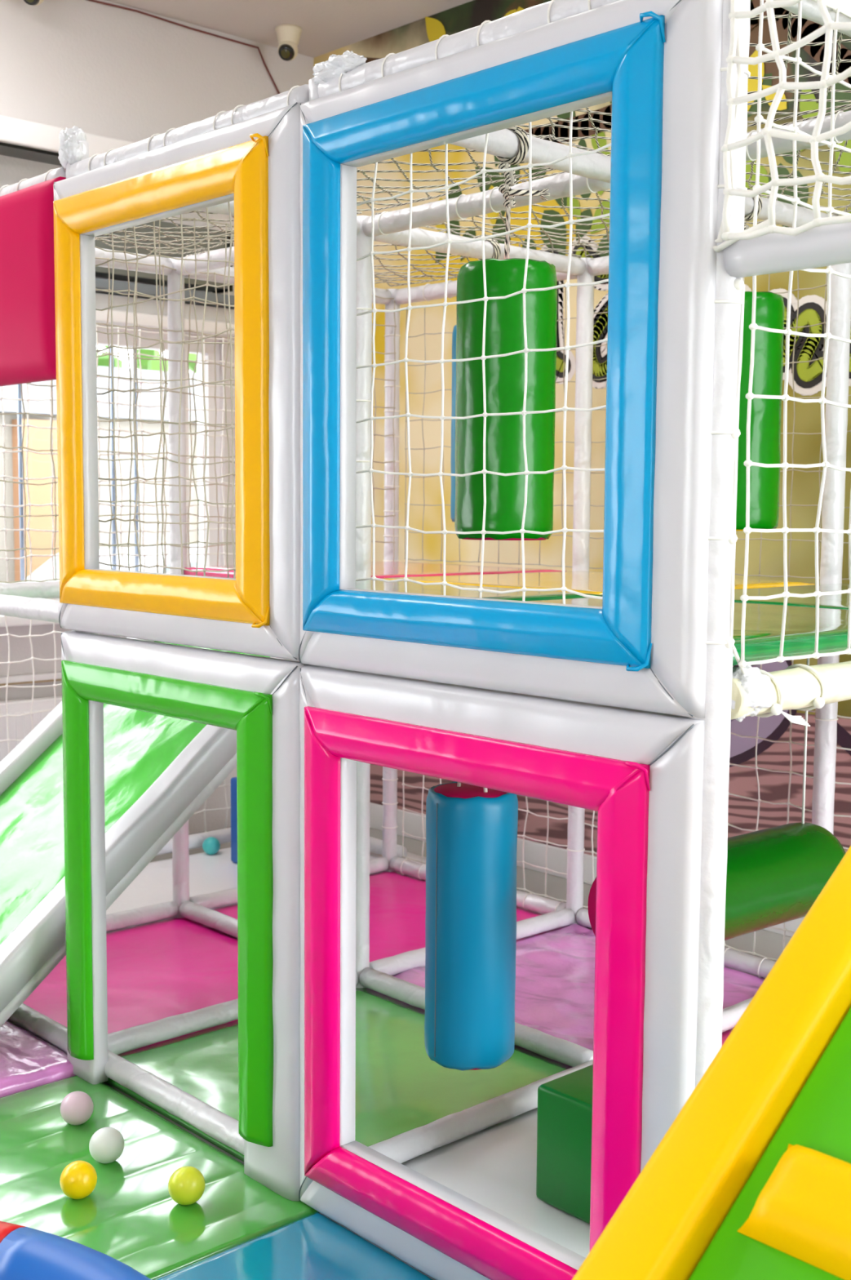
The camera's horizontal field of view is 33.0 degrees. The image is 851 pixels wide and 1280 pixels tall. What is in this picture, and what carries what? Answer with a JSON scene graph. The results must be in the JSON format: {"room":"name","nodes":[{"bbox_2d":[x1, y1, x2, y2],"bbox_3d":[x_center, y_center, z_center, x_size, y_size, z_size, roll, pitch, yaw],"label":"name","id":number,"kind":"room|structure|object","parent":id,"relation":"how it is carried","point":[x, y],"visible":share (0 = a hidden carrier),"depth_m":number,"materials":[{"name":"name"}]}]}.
{"room":"indoor playground","nodes":[
{"label":"indoor playground","id":0,"kind":"room"},
{"bbox_2d":[0,0,314,833],"bbox_3d":[-3.573,-0.844,5.184,8.250,4.030,0.250,-4,7,-43],"label":"wall","id":1,"kind":"structure","parent":0,"point":[95,68],"depth_m":6.80,"materials":[{"name":"white paint"}]},
{"bbox_2d":[0,695,62,761],"bbox_3d":[-2.126,0.597,6.396,1.450,0.600,0.088,-4,7,-43],"label":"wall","id":2,"kind":"structure","parent":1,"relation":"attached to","point":[19,727],"depth_m":6.57,"materials":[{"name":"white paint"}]},
{"bbox_2d":[0,115,133,165],"bbox_3d":[-3.053,-2.133,5.242,6.840,0.125,0.180,-4,7,-43],"label":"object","id":3,"kind":"object","parent":1,"relation":"attached to","point":[19,138],"visible":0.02,"depth_m":6.37,"materials":[{"name":"white paint"}]},
{"bbox_2d":[0,327,221,626],"bbox_3d":[-3.395,-0.655,5.169,6.670,1.400,0.280,-4,7,-43],"label":"window","id":4,"kind":"structure","parent":1,"relation":"in","point":[211,491],"depth_m":7.33,"materials":[{"name":"white paint"}]},
{"bbox_2d":[94,221,234,309],"bbox_3d":[-2.182,-1.764,6.101,3.440,0.365,0.160,-4,7,-43],"label":"box","id":5,"kind":"object","parent":1,"relation":"attached to","point":[100,272],"visible":0.13,"depth_m":6.86,"materials":[{"name":"grey metal"}]},
{"bbox_2d":[95,292,234,337],"bbox_3d":[-2.248,-1.505,6.092,3.700,0.140,0.120,-4,7,-43],"label":"lintel","id":6,"kind":"object","parent":1,"relation":"attached to","point":[147,312],"depth_m":6.92,"materials":[{"name":"white paint"}]},
{"bbox_2d":[106,0,473,57],"bbox_3d":[-0.862,-2.620,2.085,8.250,0.120,8.200,-4,7,-43],"label":"ceiling","id":7,"kind":"structure","parent":0,"point":[327,26],"depth_m":6.91,"materials":[{"name":"grey paint"}]},
{"bbox_2d":[102,826,791,1164],"bbox_3d":[-0.893,1.502,2.467,8.250,0.100,8.200,-4,7,-43],"label":"floor","id":8,"kind":"structure","parent":0,"point":[768,944],"depth_m":6.31,"materials":[{"name":"grey tile"}]},
{"bbox_2d":[0,1019,75,1097],"bbox_3d":[-2.275,1.244,4.229,1.830,0.064,1.770,-4,7,-43],"label":"floor mat","id":9,"kind":"object","parent":8,"relation":"on","point":[27,1061],"visible":0.91,"depth_m":4.18,"materials":[{"name":"purple plastic"}]},
{"bbox_2d":[8,1003,67,1053],"bbox_3d":[-1.386,1.180,4.671,0.068,0.069,1.048,-4,7,-43],"label":"beam","id":10,"kind":"structure","parent":8,"relation":"on","point":[28,1019],"depth_m":4.42,"materials":[{"name":"white"}]},
{"bbox_2d":[57,125,95,633],"bbox_3d":[-0.996,-0.082,4.146,0.083,2.723,0.087,-4,7,-43],"label":"post","id":11,"kind":"object","parent":8,"relation":"on","point":[86,144],"depth_m":4.00,"materials":[{"name":"white plastic"}]},
{"bbox_2d":[0,594,60,622],"bbox_3d":[-1.376,-0.116,4.551,0.068,0.068,1.048,-4,7,-43],"label":"beam","id":12,"kind":"structure","parent":11,"relation":"attached to","point":[32,608],"depth_m":4.31,"materials":[{"name":"white"}]},
{"bbox_2d":[0,167,66,196],"bbox_3d":[-1.367,-1.340,4.437,0.074,0.074,1.048,-4,7,-43],"label":"beam","id":13,"kind":"structure","parent":11,"relation":"attached to","point":[52,173],"depth_m":4.14,"materials":[{"name":"white"}]},
{"bbox_2d":[0,176,66,386],"bbox_3d":[-1.408,-1.059,4.435,0.076,0.554,1.108,-4,7,-43],"label":"panel","id":14,"kind":"object","parent":13,"relation":"attached to","point":[27,259],"visible":0.76,"depth_m":4.11,"materials":[{"name":"pink plastic"}]},
{"bbox_2d":[69,84,309,177],"bbox_3d":[-0.613,-1.259,3.624,0.074,0.074,1.033,-4,7,-43],"label":"beam","id":15,"kind":"structure","parent":11,"relation":"attached to","point":[241,113],"depth_m":3.53,"materials":[{"name":"white"}]},
{"bbox_2d":[95,201,235,577],"bbox_3d":[-0.601,-0.662,3.724,0.029,1.210,1.035,-4,7,-43],"label":"net","id":16,"kind":"object","parent":15,"relation":"attached to","point":[231,232],"visible":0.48,"depth_m":3.80,"materials":[{"name":"white fabric"}]},
{"bbox_2d":[53,102,305,661],"bbox_3d":[-0.666,-0.613,3.643,0.083,1.251,1.109,-4,7,-43],"label":"window panel","id":17,"kind":"object","parent":15,"relation":"attached to","point":[254,163],"visible":1,"depth_m":3.40,"materials":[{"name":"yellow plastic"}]},
{"bbox_2d":[196,200,360,235],"bbox_3d":[-0.596,-1.330,4.387,0.984,0.069,0.068,-4,7,-43],"label":"beam","id":18,"kind":"structure","parent":11,"relation":"attached to","point":[223,208],"depth_m":4.35,"materials":[{"name":"white"}]},
{"bbox_2d":[94,216,235,577],"bbox_3d":[-0.614,-0.733,4.457,0.956,1.100,0.030,-4,7,-42],"label":"net","id":19,"kind":"object","parent":18,"relation":"attached to","point":[124,251],"visible":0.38,"depth_m":4.33,"materials":[{"name":"white fabric"}]},
{"bbox_2d":[20,917,238,1050],"bbox_3d":[-0.997,1.194,5.033,1.056,0.035,1.116,-4,7,-43],"label":"floor mat","id":20,"kind":"object","parent":8,"relation":"on","point":[157,971],"visible":0.5,"depth_m":5.04,"materials":[{"name":"pink plastic"}]},
{"bbox_2d":[106,901,177,932],"bbox_3d":[-1.375,1.109,5.440,0.984,0.068,0.068,-4,7,-43],"label":"beam","id":21,"kind":"structure","parent":20,"relation":"on","point":[162,911],"depth_m":5.64,"materials":[{"name":"white"}]},
{"bbox_2d":[179,900,237,937],"bbox_3d":[-0.607,1.119,5.387,0.068,0.069,1.048,-4,7,-43],"label":"beam","id":22,"kind":"structure","parent":20,"relation":"on","point":[226,924],"depth_m":5.61,"materials":[{"name":"white"}]},
{"bbox_2d":[0,637,299,1027],"bbox_3d":[-1.280,0.665,4.718,1.720,1.559,1.010,-4,7,-43],"label":"slide","id":23,"kind":"object","parent":8,"relation":"on","point":[159,770],"visible":0.45,"depth_m":4.57,"materials":[{"name":"green plastic"}]},
{"bbox_2d":[0,1075,317,1279],"bbox_3d":[-1.223,1.361,3.247,1.636,0.029,1.100,-4,7,-43],"label":"floor mat","id":24,"kind":"object","parent":8,"relation":"on","point":[131,1216],"visible":0.8,"depth_m":3.48,"materials":[{"name":"green plastic"}]},
{"bbox_2d":[59,1160,97,1199],"bbox_3d":[-0.830,1.291,3.435,0.087,0.087,0.087,-4,7,-43],"label":"ball","id":25,"kind":"object","parent":24,"relation":"on","point":[78,1179],"visible":1,"depth_m":3.40,"materials":[{"name":"yellow plastic"}]},
{"bbox_2d":[88,1127,124,1163],"bbox_3d":[-0.804,1.274,3.621,0.087,0.087,0.087,-4,7,-43],"label":"ball","id":26,"kind":"object","parent":24,"relation":"on","point":[106,1144],"visible":1,"depth_m":3.59,"materials":[{"name":"white plastic"}]},
{"bbox_2d":[61,631,311,1201],"bbox_3d":[-0.676,0.657,3.761,0.083,1.288,1.107,-4,7,-43],"label":"door frame","id":27,"kind":"structure","parent":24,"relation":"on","point":[256,697],"depth_m":3.46,"materials":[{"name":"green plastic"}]},
{"bbox_2d":[168,1165,204,1204],"bbox_3d":[-0.567,1.295,3.409,0.087,0.087,0.087,-4,7,-43],"label":"ball","id":28,"kind":"object","parent":24,"relation":"on","point":[186,1185],"visible":1,"depth_m":3.38,"materials":[{"name":"yellow plastic"}]},
{"bbox_2d":[104,1049,244,1155],"bbox_3d":[-0.632,1.261,3.857,0.068,0.069,1.033,-4,7,-43],"label":"beam","id":29,"kind":"structure","parent":8,"relation":"on","point":[205,1117],"depth_m":3.87,"materials":[{"name":"white"}]},
{"bbox_2d":[167,257,189,918],"bbox_3d":[-0.977,-0.172,5.681,0.067,2.620,0.068,-4,7,-43],"label":"post","id":30,"kind":"object","parent":8,"relation":"on","point":[180,848],"visible":0.5,"depth_m":5.61,"materials":[{"name":"white"}]},
{"bbox_2d":[94,247,173,275],"bbox_3d":[-1.356,-1.411,5.206,0.984,0.070,0.068,-4,7,-43],"label":"beam","id":31,"kind":"structure","parent":30,"relation":"attached to","point":[99,253],"depth_m":5.41,"materials":[{"name":"white"}]},
{"bbox_2d":[156,827,231,855],"bbox_3d":[-1.672,1.007,6.343,2.800,0.071,0.070,-4,7,-43],"label":"beam","id":32,"kind":"structure","parent":8,"relation":"on","point":[224,836],"depth_m":6.86,"materials":[{"name":"white"}]},
{"bbox_2d":[0,324,235,839],"bbox_3d":[-1.663,-0.193,6.232,2.819,2.372,0.036,-4,7,-43],"label":"net","id":33,"kind":"object","parent":32,"relation":"attached to","point":[140,331],"visible":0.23,"depth_m":6.38,"materials":[{"name":"white fabric"}]},
{"bbox_2d":[106,847,426,932],"bbox_3d":[-1.464,1.108,5.940,3.350,0.031,0.848,-4,7,-43],"label":"floor mat","id":34,"kind":"object","parent":8,"relation":"on","point":[208,873],"visible":0.12,"depth_m":6.34,"materials":[{"name":"white"}]},
{"bbox_2d":[154,1211,435,1279],"bbox_3d":[-0.464,1.456,2.279,1.832,0.030,1.350,-4,7,-43],"label":"floor mat","id":35,"kind":"object","parent":8,"relation":"on","point":[315,1246],"visible":0.97,"depth_m":3.16,"materials":[{"name":"teal plastic"}]},
{"bbox_2d":[0,1221,151,1279],"bbox_3d":[-0.990,1.287,1.855,1.560,0.420,1.560,-4,7,-43],"label":"cushion","id":36,"kind":"object","parent":35,"relation":"on","point":[26,1253],"visible":1,"depth_m":2.40,"materials":[{"name":"blue plastic"}]},
{"bbox_2d":[298,665,705,1279],"bbox_3d":[0.080,0.740,2.945,0.083,1.284,1.117,-4,7,-43],"label":"window panel","id":37,"kind":"object","parent":35,"relation":"on","point":[642,771],"visible":0.96,"depth_m":2.80,"materials":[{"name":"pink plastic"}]},
{"bbox_2d":[308,78,324,666],"bbox_3d":[-0.239,0.050,3.345,0.068,2.620,0.068,-4,7,-43],"label":"post","id":38,"kind":"object","parent":8,"relation":"on","point":[313,87],"visible":0.02,"depth_m":3.20,"materials":[{"name":"white plastic"}]},
{"bbox_2d":[449,128,611,183],"bbox_3d":[0.153,-1.249,3.579,0.984,0.070,0.068,-4,7,-43],"label":"beam","id":39,"kind":"structure","parent":38,"relation":"attached to","point":[505,143],"depth_m":3.69,"materials":[{"name":"white plastic"}]},
{"bbox_2d":[454,125,557,540],"bbox_3d":[0.207,-0.781,3.676,0.258,1.045,0.258,-4,7,-43],"label":"bag","id":40,"kind":"object","parent":39,"relation":"hanging from","point":[504,324],"visible":0.88,"depth_m":3.59,"materials":[{"name":"green leather"}]},
{"bbox_2d":[746,110,850,160],"bbox_3d":[0.915,-1.239,3.532,0.074,0.074,1.033,-4,7,-43],"label":"beam","id":41,"kind":"structure","parent":39,"relation":"attached to","point":[780,145],"depth_m":3.50,"materials":[{"name":"white plastic"}]},
{"bbox_2d":[519,11,850,151],"bbox_3d":[0.538,-1.242,3.181,1.029,0.048,1.117,-4,7,-43],"label":"net","id":42,"kind":"object","parent":41,"relation":"attached to","point":[790,15],"visible":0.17,"depth_m":3.35,"materials":[{"name":"fabric"}]},
{"bbox_3d":[0.144,-0.025,3.692,0.984,0.069,0.068,-4,7,-43],"label":"beam","id":43,"kind":"structure","parent":38,"relation":"attached to","visible":0},
{"bbox_2d":[457,782,488,792],"bbox_3d":[0.122,0.202,3.688,0.009,0.381,0.110,-4,7,-43],"label":"sling","id":44,"kind":"object","parent":43,"relation":"hanging from","point":[459,784],"visible":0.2,"depth_m":3.73,"materials":[{"name":"white fabric"}]},
{"bbox_2d":[424,781,518,1071],"bbox_3d":[0.117,0.736,3.737,0.238,0.711,0.238,-4,7,-43],"label":"bag","id":45,"kind":"object","parent":44,"relation":"hanging from","point":[472,833],"visible":0.96,"depth_m":3.64,"materials":[{"name":"blue leather"}]},
{"bbox_3d":[0.906,-0.014,3.645,0.068,0.069,1.033,-4,7,-43],"label":"beam","id":46,"kind":"structure","parent":43,"relation":"attached to","visible":0},
{"bbox_2d":[527,597,850,665],"bbox_3d":[0.543,-0.041,3.281,1.017,0.041,1.069,-4,7,-43],"label":"mat","id":47,"kind":"object","parent":46,"relation":"on","point":[763,622],"visible":0.27,"depth_m":2.89,"materials":[{"name":"green plastic"}]},
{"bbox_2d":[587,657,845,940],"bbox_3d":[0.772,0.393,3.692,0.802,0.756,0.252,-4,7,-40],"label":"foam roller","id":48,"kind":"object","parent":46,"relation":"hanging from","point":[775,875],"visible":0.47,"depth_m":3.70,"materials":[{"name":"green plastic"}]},
{"bbox_2d":[734,583,849,609],"bbox_3d":[1.317,-0.101,3.993,1.077,0.041,1.069,-4,7,-43],"label":"mat","id":49,"kind":"object","parent":46,"relation":"on","point":[842,601],"visible":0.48,"depth_m":3.94,"materials":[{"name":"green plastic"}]},
{"bbox_2d":[106,987,573,1161],"bbox_3d":[-0.243,1.274,4.219,1.056,0.037,1.101,-4,7,-43],"label":"floor mat","id":50,"kind":"object","parent":8,"relation":"on","point":[400,1089],"visible":0.38,"depth_m":4.19,"materials":[{"name":"green plastic"}]},
{"bbox_2d":[107,972,358,1054],"bbox_3d":[-0.616,1.190,4.621,0.984,0.068,0.068,-4,7,-43],"label":"beam","id":51,"kind":"structure","parent":50,"relation":"on","point":[137,1037],"depth_m":4.43,"materials":[{"name":"white"}]},
{"bbox_2d":[360,967,593,1066],"bbox_3d":[0.147,1.201,4.573,0.068,0.069,1.033,-4,7,-43],"label":"beam","id":52,"kind":"structure","parent":50,"relation":"on","point":[562,1051],"depth_m":4.38,"materials":[{"name":"white"}]},
{"bbox_2d":[355,215,372,987],"bbox_3d":[-0.218,-0.090,4.862,0.073,2.620,0.073,1,5,6],"label":"post","id":53,"kind":"object","parent":8,"relation":"on","point":[364,273],"visible":0.49,"depth_m":4.80,"materials":[{"name":"white"}]},
{"bbox_2d":[173,246,234,275],"bbox_3d":[-0.588,-1.401,5.154,0.074,0.074,1.048,-4,7,-43],"label":"beam","id":54,"kind":"structure","parent":53,"relation":"attached to","point":[188,266],"depth_m":5.38,"materials":[{"name":"white"}]},
{"bbox_2d":[15,182,362,253],"bbox_3d":[-0.968,-1.403,4.803,1.031,0.049,1.126,-4,7,-43],"label":"net","id":55,"kind":"object","parent":54,"relation":"attached to","point":[122,237],"visible":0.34,"depth_m":5.06,"materials":[{"name":"fabric"}]},
{"bbox_2d":[361,172,610,236],"bbox_3d":[0.166,-1.320,4.340,0.074,0.074,1.033,-4,7,-43],"label":"beam","id":56,"kind":"structure","parent":53,"relation":"attached to","point":[464,206],"depth_m":4.33,"materials":[{"name":"white"}]},
{"bbox_2d":[356,130,611,211],"bbox_3d":[-0.212,-1.323,3.987,1.032,0.047,1.114,-4,7,-43],"label":"net","id":57,"kind":"object","parent":56,"relation":"attached to","point":[467,150],"visible":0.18,"depth_m":4.13,"materials":[{"name":"fabric"}]},
{"bbox_3d":[0.157,-0.095,4.453,0.068,0.069,1.033,-4,7,-43],"label":"beam","id":58,"kind":"structure","parent":53,"relation":"attached to","visible":0},
{"bbox_2d":[355,579,603,600],"bbox_3d":[-0.218,-0.123,4.102,1.017,0.041,1.033,-4,7,-43],"label":"mat","id":59,"kind":"object","parent":58,"relation":"on","point":[399,586],"visible":0.22,"depth_m":4.07,"materials":[{"name":"green plastic"}]},
{"bbox_2d":[382,570,815,595],"bbox_3d":[0.555,-0.183,4.814,1.077,0.041,1.033,-4,7,-43],"label":"mat","id":60,"kind":"object","parent":58,"relation":"on","point":[580,581],"visible":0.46,"depth_m":4.70,"materials":[{"name":"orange plastic"}]},
{"bbox_3d":[-0.597,-0.176,5.267,0.068,0.069,1.048,-4,7,-43],"label":"beam","id":61,"kind":"structure","parent":53,"relation":"attached to","visible":0},
{"bbox_2d":[184,561,567,578],"bbox_3d":[-0.199,-0.264,5.628,1.077,0.041,1.048,-4,7,-43],"label":"mat","id":62,"kind":"object","parent":61,"relation":"on","point":[383,569],"visible":0.41,"depth_m":5.51,"materials":[{"name":"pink plastic"}]},
{"bbox_2d":[213,871,542,962],"bbox_3d":[-0.196,1.132,5.769,1.116,0.034,1.116,-4,7,-43],"label":"floor mat","id":63,"kind":"object","parent":8,"relation":"on","point":[397,901],"visible":0.23,"depth_m":5.83,"materials":[{"name":"pink plastic"}]},
{"bbox_2d":[382,288,400,871],"bbox_3d":[-0.154,-0.236,6.438,0.072,2.620,0.072,-4,7,-43],"label":"post","id":64,"kind":"object","parent":8,"relation":"on","point":[389,778],"visible":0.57,"depth_m":6.37,"materials":[{"name":"white plastic"}]},
{"bbox_2d":[0,257,396,582],"bbox_3d":[-0.918,-0.842,5.607,2.138,1.195,0.031,-4,7,-43],"label":"net","id":65,"kind":"object","parent":64,"relation":"attached to","point":[107,324],"visible":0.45,"depth_m":5.49,"materials":[{"name":"white fabric"}]},
{"bbox_2d":[392,271,577,305],"bbox_3d":[0.235,-1.465,5.910,0.074,0.074,1.048,-4,7,-43],"label":"beam","id":66,"kind":"structure","parent":64,"relation":"attached to","point":[428,292],"depth_m":6.11,"materials":[{"name":"white plastic"}]},
{"bbox_2d":[186,226,582,286],"bbox_3d":[-0.167,-1.463,5.538,1.088,0.052,1.132,-4,7,-43],"label":"net","id":67,"kind":"object","parent":66,"relation":"attached to","point":[454,275],"visible":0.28,"depth_m":5.56,"materials":[{"name":"fabric"}]},
{"bbox_2d":[389,856,566,914],"bbox_3d":[0.216,1.056,6.144,0.074,0.074,1.048,-4,7,-43],"label":"beam","id":68,"kind":"structure","parent":8,"relation":"on","point":[527,901],"depth_m":5.91,"materials":[{"name":"white"}]},
{"bbox_2d":[401,1107,590,1257],"bbox_3d":[0.507,1.354,3.411,1.056,0.039,1.101,-4,7,-43],"label":"floor mat","id":69,"kind":"object","parent":8,"relation":"on","point":[495,1166],"visible":0.14,"depth_m":3.56,"materials":[{"name":"white plastic"}]},
{"bbox_2d":[368,1059,593,1163],"bbox_3d":[0.134,1.271,3.813,0.984,0.068,0.068,-4,7,-43],"label":"beam","id":70,"kind":"structure","parent":69,"relation":"on","point":[402,1148],"depth_m":3.75,"materials":[{"name":"white"}]},
{"bbox_2d":[536,1064,593,1223],"bbox_3d":[0.592,1.201,3.372,0.430,0.284,0.515,-4,7,-43],"label":"foam block","id":71,"kind":"object","parent":69,"relation":"on","point":[565,1103],"visible":0.24,"depth_m":3.35,"materials":[{"name":"green plastic"}]},
{"bbox_2d":[373,924,765,1066],"bbox_3d":[0.558,1.208,4.955,1.116,0.045,1.101,-4,7,-43],"label":"floor mat","id":72,"kind":"object","parent":8,"relation":"on","point":[555,969],"visible":0.29,"depth_m":5.00,"materials":[{"name":"purple plastic"}]},
{"bbox_2d":[369,907,574,975],"bbox_3d":[0.185,1.128,5.357,1.044,0.068,0.068,-4,7,-43],"label":"beam","id":73,"kind":"structure","parent":72,"relation":"on","point":[398,963],"depth_m":5.48,"materials":[{"name":"white"}]},
{"bbox_2d":[566,257,594,924],"bbox_3d":[0.605,-0.154,5.618,0.072,2.620,0.072,0,5,-6],"label":"post","id":74,"kind":"object","parent":8,"relation":"on","point":[575,849],"visible":0.59,"depth_m":5.55,"materials":[{"name":"white"}]},
{"bbox_2d":[373,227,586,275],"bbox_3d":[0.205,-1.392,5.124,1.044,0.070,0.068,-4,7,-43],"label":"beam","id":75,"kind":"structure","parent":74,"relation":"attached to","point":[420,237],"depth_m":5.05,"materials":[{"name":"white"}]},
{"bbox_2d":[450,237,501,521],"bbox_3d":[0.214,-0.934,5.178,0.242,1.017,0.242,-4,7,-43],"label":"bag","id":76,"kind":"object","parent":75,"relation":"hanging from","point":[495,242],"visible":0.12,"depth_m":5.15,"materials":[{"name":"teal plastic"}]},
{"bbox_2d":[576,908,776,977],"bbox_3d":[0.970,1.137,5.330,0.074,0.074,1.033,-4,7,-43],"label":"beam","id":77,"kind":"structure","parent":8,"relation":"on","point":[735,959],"depth_m":5.12,"materials":[{"name":"white"}]},
{"bbox_2d":[401,653,850,960],"bbox_3d":[1.014,0.496,5.299,0.032,1.250,3.294,-4,7,-43],"label":"net","id":78,"kind":"object","parent":77,"relation":"attached to","point":[757,737],"visible":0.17,"depth_m":5.20,"materials":[{"name":"white fabric"}]},
{"bbox_2d":[572,845,850,1279],"bbox_3d":[0.561,0.958,1.296,1.744,1.323,1.255,-4,7,-43],"label":"ramp","id":79,"kind":"object","parent":8,"relation":"on","point":[751,1180],"visible":1,"depth_m":1.83,"materials":[{"name":"yellow plastic"}]},
{"bbox_2d":[690,0,751,1087],"bbox_3d":[0.503,-0.068,2.510,0.078,3.020,0.078,1,5,8],"label":"post","id":80,"kind":"object","parent":8,"relation":"on","point":[719,673],"visible":0.47,"depth_m":2.48,"materials":[{"name":"white plastic"}]},
{"bbox_2d":[318,0,618,97],"bbox_3d":[0.136,-1.179,2.815,0.074,0.074,1.033,-4,7,-43],"label":"beam","id":81,"kind":"structure","parent":80,"relation":"attached to","point":[535,16],"depth_m":2.84,"materials":[{"name":"white"}]},
{"bbox_2d":[312,50,367,84],"bbox_3d":[-0.184,-1.249,3.154,0.098,0.078,0.186,-4,7,-43],"label":"bundle","id":82,"kind":"object","parent":81,"relation":"attached to","point":[326,71],"visible":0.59,"depth_m":3.12,"materials":[{"name":"white"}]},
{"bbox_2d":[355,111,611,604],"bbox_3d":[0.160,-0.580,2.903,0.029,1.211,1.050,-4,7,-43],"label":"net","id":83,"kind":"object","parent":81,"relation":"attached to","point":[570,155],"visible":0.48,"depth_m":2.96,"materials":[{"name":"white fabric"}]},
{"bbox_2d":[298,0,724,718],"bbox_3d":[0.090,-0.526,2.827,0.083,1.252,1.115,-4,7,-43],"label":"frame","id":84,"kind":"object","parent":81,"relation":"attached to","point":[659,63],"visible":1,"depth_m":2.55,"materials":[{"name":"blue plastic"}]},
{"bbox_2d":[724,277,746,674],"bbox_3d":[0.543,-0.276,2.493,0.021,0.684,0.084,4,6,30],"label":"rope","id":85,"kind":"object","parent":80,"relation":"attached to","point":[739,283],"visible":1,"depth_m":2.46,"materials":[{"name":"white fabric"}]},
{"bbox_2d":[713,0,768,252],"bbox_3d":[0.521,-0.859,2.376,0.026,0.421,0.137,-4,7,-43],"label":"rope","id":86,"kind":"object","parent":80,"relation":"attached to","point":[740,73],"visible":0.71,"depth_m":2.38,"materials":[{"name":"white fabric"}]},
{"bbox_2d":[723,222,850,277],"bbox_3d":[0.904,-0.608,2.022,0.070,0.072,1.120,-4,7,-43],"label":"beam","id":87,"kind":"structure","parent":80,"relation":"attached to","point":[828,245],"depth_m":2.32,"materials":[{"name":"white plastic"}]},
{"bbox_2d":[721,0,850,240],"bbox_3d":[0.846,-0.954,1.990,0.048,0.672,1.032,-4,7,-43],"label":"net","id":88,"kind":"object","parent":87,"relation":"attached to","point":[767,132],"visible":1,"depth_m":2.30,"materials":[{"name":"white fabric"}]},
{"bbox_2d":[731,661,850,719],"bbox_3d":[0.893,0.075,2.886,0.984,0.080,0.078,-4,7,-43],"label":"beam","id":89,"kind":"structure","parent":80,"relation":"attached to","point":[801,686],"depth_m":2.67,"materials":[{"name":"beige"}]},
{"bbox_2d":[731,665,774,721],"bbox_3d":[0.574,0.096,2.586,0.121,0.101,0.092,-3,6,-30],"label":"wrap","id":90,"kind":"object","parent":89,"relation":"attached to","point":[757,686],"visible":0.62,"depth_m":2.56,"materials":[{"name":"white plastic"}]},
{"bbox_2d":[738,0,850,667],"bbox_3d":[1.334,-0.598,3.180,2.113,1.180,0.027,-4,7,-43],"label":"net","id":91,"kind":"object","parent":80,"relation":"attached to","point":[760,47],"visible":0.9,"depth_m":2.57,"materials":[{"name":"white fabric"}]},
{"bbox_2d":[812,262,850,835],"bbox_3d":[1.355,-0.074,4.810,0.078,2.620,0.078,3,6,30],"label":"post","id":92,"kind":"object","parent":8,"relation":"on","point":[826,717],"visible":0.62,"depth_m":4.75,"materials":[{"name":"white plastic"}]},
{"bbox_2d":[587,226,791,275],"bbox_3d":[0.989,-1.384,5.097,0.074,0.074,1.033,-4,7,-43],"label":"beam","id":93,"kind":"structure","parent":92,"relation":"attached to","point":[600,265],"depth_m":5.42,"materials":[{"name":"white"}]},
{"bbox_2d":[375,171,840,256],"bbox_3d":[0.589,-1.384,4.726,1.090,0.050,1.116,-4,7,-43],"label":"net","id":94,"kind":"object","parent":93,"relation":"attached to","point":[522,180],"visible":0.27,"depth_m":4.83,"materials":[{"name":"fabric"}]},
{"bbox_2d":[404,266,850,580],"bbox_3d":[1.024,-0.791,5.180,0.023,1.111,3.288,-4,7,-43],"label":"net","id":95,"kind":"object","parent":93,"relation":"attached to","point":[798,289],"visible":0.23,"depth_m":5.06,"materials":[{"name":"white fabric"}]},
{"bbox_2d":[745,196,835,227],"bbox_3d":[0.954,-1.312,4.316,1.044,0.069,0.068,-4,7,-43],"label":"beam","id":96,"kind":"structure","parent":92,"relation":"attached to","point":[784,211],"depth_m":4.42,"materials":[{"name":"white"}]},
{"bbox_2d":[736,187,784,530],"bbox_3d":[0.956,-0.848,4.364,0.258,1.027,0.258,-4,7,-43],"label":"bag","id":97,"kind":"object","parent":96,"relation":"hanging from","point":[768,370],"visible":0.28,"depth_m":4.27,"materials":[{"name":"green plastic"}]},
{"bbox_3d":[1.739,-1.303,4.288,0.074,0.074,1.033,-4,7,-43],"label":"beam","id":98,"kind":"structure","parent":92,"relation":"attached to","visible":0},
{"bbox_2d":[746,106,850,212],"bbox_3d":[1.338,-1.304,3.917,1.093,0.049,1.113,-4,7,-43],"label":"net","id":99,"kind":"object","parent":98,"relation":"attached to","point":[798,155],"visible":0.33,"depth_m":4.01,"materials":[{"name":"fabric"}]},
{"bbox_2d":[314,0,850,856],"bbox_3d":[2.098,-0.782,4.978,0.200,4.030,7.750,-4,7,-43],"label":"wall","id":100,"kind":"structure","parent":0,"point":[743,812],"depth_m":6.50,"materials":[{"name":"beige paint"}]},
{"bbox_2d":[369,802,804,937],"bbox_3d":[2.000,1.166,5.081,0.024,0.130,7.750,-4,7,-43],"label":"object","id":101,"kind":"structure","parent":100,"relation":"attached to","point":[535,852],"depth_m":6.67,"materials":[{"name":"white paint"}]},
{"bbox_2d":[364,0,850,767],"bbox_3d":[1.205,-1.168,5.761,0.008,3.822,4.937,-4,7,-43],"label":"mural","id":102,"kind":"object","parent":100,"relation":"attached to","point":[808,376],"visible":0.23,"depth_m":5.72,"materials":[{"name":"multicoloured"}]},
{"label":"outside","id":103,"kind":"structure","parent":0,"visible":0},
{"bbox_3d":[-4.728,0.878,9.657,18.000,0.100,7.590,-4,7,-43],"label":"trim","id":104,"kind":"structure","parent":103,"visible":0},
{"bbox_2d":[0,365,197,582],"bbox_3d":[-3.414,-0.723,11.051,14.000,2.850,0.300,-4,7,-43],"label":"window","id":105,"kind":"structure","parent":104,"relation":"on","point":[39,465],"depth_m":11.47,"materials":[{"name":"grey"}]},
{"bbox_2d":[24,544,198,581],"bbox_3d":[-1.833,0.082,10.027,4.246,1.460,1.701,-4,7,-43],"label":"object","id":106,"kind":"object","parent":104,"relation":"on","point":[44,572],"visible":0.09,"depth_m":9.69,"materials":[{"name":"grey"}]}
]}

